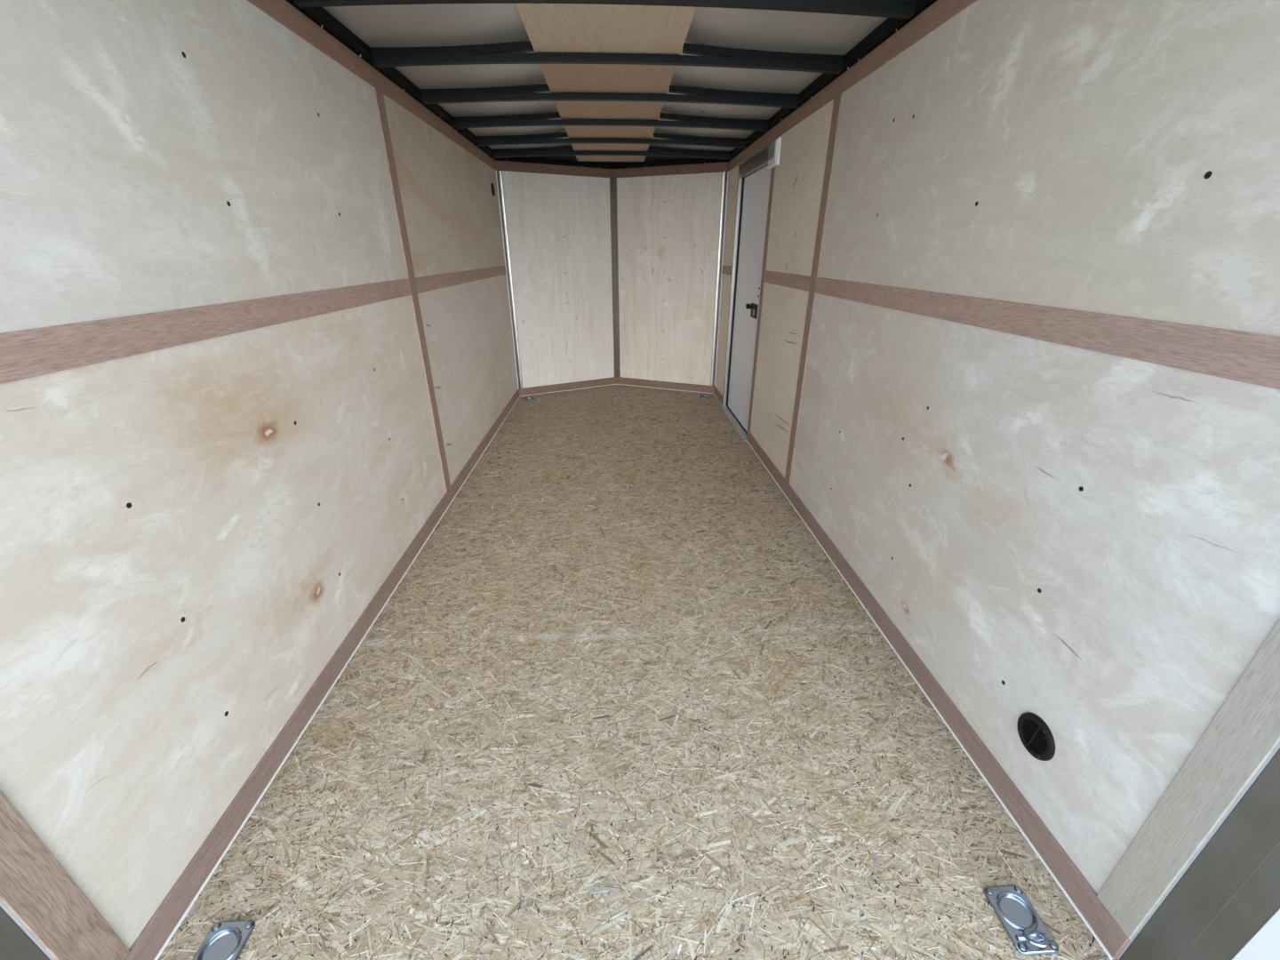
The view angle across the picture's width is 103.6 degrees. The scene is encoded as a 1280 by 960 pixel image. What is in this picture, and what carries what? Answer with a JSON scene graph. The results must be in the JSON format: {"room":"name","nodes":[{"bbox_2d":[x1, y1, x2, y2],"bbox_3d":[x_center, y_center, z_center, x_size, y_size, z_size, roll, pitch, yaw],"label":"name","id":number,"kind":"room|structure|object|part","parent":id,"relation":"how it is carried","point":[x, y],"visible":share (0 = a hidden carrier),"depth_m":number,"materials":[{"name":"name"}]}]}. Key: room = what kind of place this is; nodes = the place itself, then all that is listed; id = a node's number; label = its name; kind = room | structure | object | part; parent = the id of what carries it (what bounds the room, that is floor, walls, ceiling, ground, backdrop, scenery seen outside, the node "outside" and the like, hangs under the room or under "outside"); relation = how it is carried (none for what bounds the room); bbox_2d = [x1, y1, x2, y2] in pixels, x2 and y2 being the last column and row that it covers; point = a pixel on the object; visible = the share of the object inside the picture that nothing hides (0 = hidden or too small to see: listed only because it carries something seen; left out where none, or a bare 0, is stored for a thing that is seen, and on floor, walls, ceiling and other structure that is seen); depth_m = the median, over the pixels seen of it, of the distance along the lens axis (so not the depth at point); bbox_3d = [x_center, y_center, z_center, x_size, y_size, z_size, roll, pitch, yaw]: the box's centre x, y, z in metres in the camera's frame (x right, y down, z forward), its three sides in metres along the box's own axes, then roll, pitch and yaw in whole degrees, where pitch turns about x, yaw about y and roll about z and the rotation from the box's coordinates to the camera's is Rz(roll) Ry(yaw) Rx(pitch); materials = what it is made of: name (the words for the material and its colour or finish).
{"room":"cargo trailer interior","nodes":[
{"label":"cargo trailer interior","id":0,"kind":"room"},
{"bbox_2d":[0,0,518,959],"bbox_3d":[-1.025,-0.716,2.249,0.046,1.915,4.300,-1,24,-2],"label":"wall","id":1,"kind":"structure","parent":0,"point":[191,533],"depth_m":1.06,"materials":[{"name":"wood"}]},
{"bbox_2d":[0,906,50,959],"bbox_3d":[-0.925,0.103,0.437,0.026,1.905,0.096,-1,24,-2],"label":"trim","id":2,"kind":"structure","parent":1,"relation":"attached to","point":[15,944],"depth_m":0.73,"materials":[{"name":"metal"}]},
{"bbox_2d":[0,790,129,959],"bbox_3d":[-0.909,0.080,0.516,0.005,1.697,0.065,-1,24,-2],"label":"trim","id":3,"kind":"structure","parent":1,"relation":"attached to","point":[35,887],"depth_m":0.77,"materials":[{"name":"brown wood"}]},
{"bbox_2d":[0,265,506,383],"bbox_3d":[-1.007,-0.896,2.311,0.004,0.066,4.016,-1,24,-2],"label":"trim","id":4,"kind":"structure","parent":1,"relation":"attached to","point":[28,353],"depth_m":1.01,"materials":[{"name":"brown wood"}]},
{"bbox_2d":[124,389,519,959],"bbox_3d":[-1.003,0.052,2.713,0.007,0.071,4.093,-1,24,-2],"label":"baseboard","id":5,"kind":"structure","parent":1,"relation":"attached to","point":[161,924],"depth_m":1.26,"materials":[{"name":"brown wood"}]},
{"bbox_2d":[153,396,519,959],"bbox_3d":[-0.998,0.083,2.728,0.004,0.004,4.093,-1,24,-2],"label":"trim","id":6,"kind":"structure","parent":1,"relation":"attached to","point":[374,620],"depth_m":1.30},
{"bbox_2d":[246,0,495,170],"bbox_3d":[-1.009,-1.564,1.978,0.009,0.086,4.093,-1,24,-2],"label":"trim","id":7,"kind":"structure","parent":1,"relation":"attached to","point":[283,12],"depth_m":1.74,"materials":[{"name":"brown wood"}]},
{"bbox_2d":[289,0,498,159],"bbox_3d":[-1.008,-1.563,1.865,0.080,0.026,4.300,-1,24,-2],"label":"trim","id":8,"kind":"structure","parent":1,"relation":"attached to","point":[321,15],"depth_m":1.80,"materials":[{"name":"black paint"}]},
{"bbox_2d":[374,87,450,492],"bbox_3d":[-1.002,-0.723,2.282,0.005,1.697,0.072,-1,24,-2],"label":"trim","id":9,"kind":"structure","parent":1,"relation":"attached to","point":[380,98],"depth_m":2.20,"materials":[{"name":"brown wood"}]},
{"bbox_2d":[490,183,495,196],"bbox_3d":[-1.093,-2.159,3.747,0.009,0.090,0.090,-1,24,-2],"label":"air vent","id":10,"kind":"object","parent":1,"relation":"in","point":[492,184],"visible":1,"depth_m":3.73,"materials":[{"name":"black plastic"}]},
{"bbox_2d":[496,170,614,388],"bbox_3d":[-0.676,-1.710,4.436,0.995,1.915,0.046,-12,27,-25],"label":"wall","id":11,"kind":"structure","parent":0,"point":[559,226],"depth_m":4.38,"materials":[{"name":"wood"}]},
{"bbox_2d":[496,170,523,388],"bbox_3d":[-1.081,-1.602,4.217,0.040,1.697,0.008,-12,27,-25],"label":"trim","id":12,"kind":"structure","parent":11,"relation":"attached to","point":[500,180],"depth_m":4.17,"materials":[{"name":"metal"}]},
{"bbox_2d":[494,159,613,177],"bbox_3d":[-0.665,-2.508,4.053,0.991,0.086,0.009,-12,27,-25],"label":"trim","id":13,"kind":"structure","parent":11,"relation":"attached to","point":[506,165],"depth_m":4.04,"materials":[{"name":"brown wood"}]},
{"bbox_2d":[495,156,614,167],"bbox_3d":[-0.669,-2.551,4.036,0.995,0.026,0.080,-12,27,-25],"label":"trim","id":14,"kind":"structure","parent":11,"relation":"attached to","point":[523,158],"depth_m":4.02,"materials":[{"name":"black paint"}]},
{"bbox_2d":[518,376,616,396],"bbox_3d":[-0.662,-0.890,4.785,0.991,0.071,0.007,-12,27,-25],"label":"baseboard","id":15,"kind":"structure","parent":11,"relation":"attached to","point":[555,388],"depth_m":4.77,"materials":[{"name":"brown wood"}]},
{"bbox_2d":[520,384,615,396],"bbox_3d":[-0.656,-0.858,4.795,0.985,0.004,0.004,-12,27,-25],"label":"trim","id":16,"kind":"structure","parent":11,"relation":"attached to","point":[612,384],"depth_m":4.79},
{"bbox_2d":[525,148,695,163],"bbox_3d":[-0.215,-2.577,3.994,1.880,0.062,0.615,-1,24,-2],"label":"ceiling beam","id":17,"kind":"structure","parent":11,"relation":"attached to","point":[559,157],"depth_m":3.96,"materials":[{"name":"black metal"}]},
{"bbox_2d":[609,177,620,376],"bbox_3d":[-0.226,-1.789,4.625,0.062,1.697,0.017,-1,24,-2],"label":"trim","id":18,"kind":"structure","parent":11,"relation":"attached to","point":[613,205],"depth_m":4.58,"materials":[{"name":"metal"}]},
{"bbox_2d":[322,3,887,151],"bbox_3d":[-0.116,-1.724,2.105,1.890,0.071,4.785,-1,24,-2],"label":"ceiling","id":19,"kind":"structure","parent":0,"point":[437,24],"depth_m":1.80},
{"bbox_2d":[293,0,916,19],"bbox_3d":[-0.078,-1.354,1.401,1.726,0.078,0.028,-1,24,-2],"label":"bow","id":20,"kind":"object","parent":19,"relation":"attached to","point":[896,9],"visible":1,"depth_m":1.42,"materials":[{"name":"black paint"}]},
{"bbox_2d":[515,3,695,54],"bbox_3d":[-0.068,-1.135,0.896,0.533,0.003,2.095,-1,24,-2],"label":"ceiling plywood","id":21,"kind":"structure","parent":19,"relation":"attached to","point":[550,28],"depth_m":1.63,"materials":[{"name":"beige wood"}]},
{"bbox_2d":[370,40,844,73],"bbox_3d":[-0.102,-1.561,1.856,1.726,0.078,0.028,-1,24,-2],"label":"bow","id":22,"kind":"object","parent":19,"relation":"attached to","point":[517,52],"visible":0.98,"depth_m":1.85,"materials":[{"name":"black paint"}]},
{"bbox_2d":[420,83,798,108],"bbox_3d":[-0.127,-1.771,2.318,1.726,0.078,0.028,-1,24,-2],"label":"bow","id":23,"kind":"object","parent":19,"relation":"attached to","point":[533,92],"visible":0.98,"depth_m":2.31,"materials":[{"name":"black paint"}]},
{"bbox_2d":[539,54,679,161],"bbox_3d":[-0.176,-2.075,2.966,0.533,0.003,2.453,-1,24,-2],"label":"ceiling plywood","id":24,"kind":"structure","parent":19,"relation":"attached to","point":[615,78],"depth_m":2.46,"materials":[{"name":"beige wood"}]},
{"bbox_2d":[453,112,767,131],"bbox_3d":[-0.151,-1.982,2.782,1.726,0.078,0.028,-1,24,-2],"label":"bow","id":25,"kind":"object","parent":19,"relation":"attached to","point":[543,119],"visible":0.98,"depth_m":2.77,"materials":[{"name":"black paint"}]},
{"bbox_2d":[476,132,745,148],"bbox_3d":[-0.175,-2.192,3.244,1.726,0.078,0.028,-1,24,-2],"label":"bow","id":26,"kind":"object","parent":19,"relation":"attached to","point":[547,138],"visible":1,"depth_m":3.23,"materials":[{"name":"black paint"}]},
{"bbox_2d":[492,145,731,159],"bbox_3d":[-0.197,-2.379,3.655,1.726,0.078,0.028,-1,24,-2],"label":"bow","id":27,"kind":"object","parent":19,"relation":"attached to","point":[553,151],"visible":0.98,"depth_m":3.65,"materials":[{"name":"black paint"}]},
{"bbox_2d":[157,384,1117,959],"bbox_3d":[-0.113,0.038,2.866,1.860,0.031,4.798,-1,24,-2],"label":"floor","id":28,"kind":"structure","parent":0,"point":[620,700],"depth_m":1.32,"materials":[{"name":"beige wood"}]},
{"bbox_2d":[192,920,255,959],"bbox_3d":[-0.794,0.884,0.940,0.082,0.026,0.112,-1,24,-2],"label":"ring","id":29,"kind":"object","parent":28,"relation":"on","point":[226,940],"visible":1,"depth_m":0.96,"materials":[{"name":"metal"}]},
{"bbox_2d":[523,396,536,400],"bbox_3d":[-0.978,-0.731,4.491,0.112,0.026,0.082,-1,24,-2],"label":"ring","id":30,"kind":"object","parent":28,"relation":"on","point":[534,398],"visible":1,"depth_m":4.47,"materials":[{"name":"metal"}]},
{"bbox_2d":[697,394,711,398],"bbox_3d":[0.585,-0.760,4.552,0.112,0.026,0.082,-1,24,-2],"label":"ring","id":31,"kind":"object","parent":28,"relation":"on","point":[700,396],"visible":1,"depth_m":4.54,"materials":[{"name":"metal"}]},
{"bbox_2d":[984,885,1058,955],"bbox_3d":[0.752,0.858,0.993,0.082,0.026,0.112,-1,24,-2],"label":"ring","id":32,"kind":"object","parent":28,"relation":"on","point":[1020,921],"visible":1,"depth_m":0.99,"materials":[{"name":"metal"}]},
{"bbox_2d":[616,171,728,386],"bbox_3d":[0.241,-1.729,4.475,0.995,1.915,0.046,10,26,20],"label":"wall","id":33,"kind":"structure","parent":0,"point":[668,225],"depth_m":4.42,"materials":[{"name":"wood"}]},
{"bbox_2d":[618,384,711,393],"bbox_3d":[0.226,-0.876,4.833,0.985,0.004,0.004,10,26,20],"label":"trim","id":34,"kind":"structure","parent":33,"relation":"attached to","point":[619,384],"depth_m":4.81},
{"bbox_2d":[616,376,714,393],"bbox_3d":[0.231,-0.908,4.823,0.991,0.071,0.007,10,26,20],"label":"baseboard","id":35,"kind":"structure","parent":33,"relation":"attached to","point":[695,388],"depth_m":4.81,"materials":[{"name":"brown wood"}]},
{"bbox_2d":[612,158,727,167],"bbox_3d":[0.234,-2.569,4.075,0.995,0.026,0.080,10,26,20],"label":"trim","id":36,"kind":"structure","parent":33,"relation":"attached to","point":[692,160],"depth_m":4.05,"materials":[{"name":"black paint"}]},
{"bbox_2d":[613,160,728,177],"bbox_3d":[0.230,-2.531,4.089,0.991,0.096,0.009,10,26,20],"label":"trim","id":37,"kind":"structure","parent":33,"relation":"attached to","point":[710,167],"depth_m":4.08,"materials":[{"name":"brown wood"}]},
{"bbox_2d":[710,171,727,386],"bbox_3d":[0.667,-1.639,4.292,0.040,1.697,0.008,10,26,20],"label":"trim","id":38,"kind":"structure","parent":33,"relation":"attached to","point":[724,173],"depth_m":4.25,"materials":[{"name":"metal"}]},
{"bbox_2d":[715,0,1279,959],"bbox_3d":[0.817,-0.754,2.329,0.046,1.915,4.300,-1,24,-2],"label":"wall","id":39,"kind":"structure","parent":0,"point":[1086,542],"depth_m":1.05,"materials":[{"name":"wood"}]},
{"bbox_2d":[713,386,722,405],"bbox_3d":[0.699,-0.752,4.479,0.007,0.071,0.380,-1,24,-2],"label":"baseboard","id":40,"kind":"structure","parent":39,"relation":"attached to","point":[716,393],"depth_m":4.46,"materials":[{"name":"brown wood"}]},
{"bbox_2d":[721,264,731,275],"bbox_3d":[0.700,-1.685,4.043,0.004,0.066,0.378,-1,24,-2],"label":"trim","id":41,"kind":"structure","parent":39,"relation":"attached to","point":[726,269],"depth_m":4.05,"materials":[{"name":"brown wood"}]},
{"bbox_2d":[722,174,742,406],"bbox_3d":[0.714,-1.400,3.939,0.024,1.701,0.032,-1,24,-2],"label":"trim","id":42,"kind":"structure","parent":39,"relation":"attached to","point":[740,180],"depth_m":3.88,"materials":[{"name":"metal"}]},
{"bbox_2d":[720,406,747,440],"bbox_3d":[0.736,-0.448,3.893,0.056,0.008,0.840,-1,24,-2],"label":"threshold","id":43,"kind":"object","parent":39,"relation":"attached to","point":[738,427],"depth_m":3.86,"materials":[{"name":"silver metal"}]},
{"bbox_2d":[726,164,771,433],"bbox_3d":[0.754,-1.227,3.550,0.039,1.694,0.838,-1,24,-2],"label":"door","id":44,"kind":"structure","parent":39,"relation":"in","point":[756,186],"depth_m":3.57,"materials":[{"name":"white metal"}]},
{"bbox_3d":[0.749,-1.193,3.465,0.020,0.030,0.095,-1,24,-2],"label":"lever","id":45,"kind":"part","parent":44,"relation":"part of","materials":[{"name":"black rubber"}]},
{"bbox_3d":[0.765,-1.135,3.381,0.006,0.089,0.145,-1,24,-2],"label":"lock plate","id":46,"kind":"part","parent":44,"relation":"part of","materials":[{"name":"black metal"}]},
{"bbox_2d":[738,145,768,177],"bbox_3d":[0.742,-2.023,3.211,0.038,0.079,0.842,-1,24,-2],"label":"trim","id":47,"kind":"structure","parent":39,"relation":"attached to","point":[759,160],"depth_m":3.19,"materials":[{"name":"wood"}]},
{"bbox_2d":[746,136,778,440],"bbox_3d":[0.751,-1.078,3.140,0.004,1.765,0.070,-1,24,-2],"label":"trim","id":48,"kind":"structure","parent":39,"relation":"attached to","point":[772,173],"depth_m":3.11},
{"bbox_2d":[767,137,782,168],"bbox_3d":[0.737,-1.795,2.772,0.027,0.125,0.155,-1,24,-2],"label":"dome light","id":49,"kind":"object","parent":39,"relation":"attached to","point":[774,148],"visible":1,"depth_m":2.73,"materials":[{"name":"white paint"}]},
{"bbox_2d":[784,93,842,485],"bbox_3d":[0.791,-0.760,2.360,0.005,1.697,0.072,-1,24,-2],"label":"trim","id":50,"kind":"structure","parent":39,"relation":"attached to","point":[836,106],"depth_m":2.28,"materials":[{"name":"brown wood"}]},
{"bbox_2d":[725,0,933,159],"bbox_3d":[0.798,-1.601,1.943,0.080,0.026,4.300,-1,24,-2],"label":"trim","id":51,"kind":"structure","parent":39,"relation":"attached to","point":[890,25],"depth_m":1.86,"materials":[{"name":"black paint"}]},
{"bbox_2d":[728,0,976,171],"bbox_3d":[0.789,-1.599,2.055,0.008,0.082,4.097,-1,24,-2],"label":"trim","id":52,"kind":"structure","parent":39,"relation":"attached to","point":[940,12],"depth_m":1.75,"materials":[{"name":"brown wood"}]},
{"bbox_2d":[746,440,1112,959],"bbox_3d":[0.812,0.310,2.225,0.004,0.004,2.827,-1,24,-2],"label":"trim","id":53,"kind":"structure","parent":39,"relation":"attached to","point":[860,601],"depth_m":1.28,"materials":[{"name":"silver metal"}]},
{"bbox_2d":[748,432,1130,959],"bbox_3d":[0.819,0.287,2.193,0.007,0.071,2.787,-1,24,-2],"label":"baseboard","id":54,"kind":"structure","parent":39,"relation":"attached to","point":[1076,886],"depth_m":1.26,"materials":[{"name":"brown wood"}]},
{"bbox_2d":[764,270,1279,389],"bbox_3d":[0.818,-0.665,1.798,0.004,0.066,2.718,-1,24,-2],"label":"trim","id":55,"kind":"structure","parent":39,"relation":"attached to","point":[1249,357],"depth_m":0.95,"materials":[{"name":"brown wood"}]},
{"bbox_2d":[1017,712,1055,760],"bbox_3d":[0.870,0.565,1.111,0.009,0.096,0.096,-1,24,-2],"label":"air vent","id":56,"kind":"object","parent":39,"relation":"in","point":[1035,734],"visible":1,"depth_m":1.10,"materials":[{"name":"black plastic"}]},
{"bbox_2d":[1021,719,1047,753],"bbox_3d":[0.871,0.565,1.111,0.006,0.067,0.068,-1,24,-2],"label":"grille","id":57,"kind":"object","parent":56,"relation":"attached to","point":[1034,732],"depth_m":1.11,"materials":[{"name":"black plastic"}]},
{"bbox_2d":[1096,618,1279,938],"bbox_3d":[0.884,0.044,0.591,0.005,1.697,0.067,-1,24,-2],"label":"trim","id":58,"kind":"structure","parent":39,"relation":"attached to","point":[1244,732],"depth_m":0.79,"materials":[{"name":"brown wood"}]},
{"bbox_2d":[1118,747,1279,959],"bbox_3d":[0.907,0.066,0.514,0.026,1.905,0.092,-1,24,-2],"label":"door frame","id":59,"kind":"structure","parent":39,"relation":"attached to","point":[1230,890],"depth_m":0.77,"materials":[{"name":"metal"}]},
{"bbox_2d":[1232,908,1279,959],"bbox_3d":[0.911,0.108,0.422,0.028,1.905,0.110,-1,24,-2],"label":"trim","id":60,"kind":"structure","parent":39,"relation":"attached to","point":[1265,945],"depth_m":0.72,"materials":[{"name":"white paint"}]}
]}

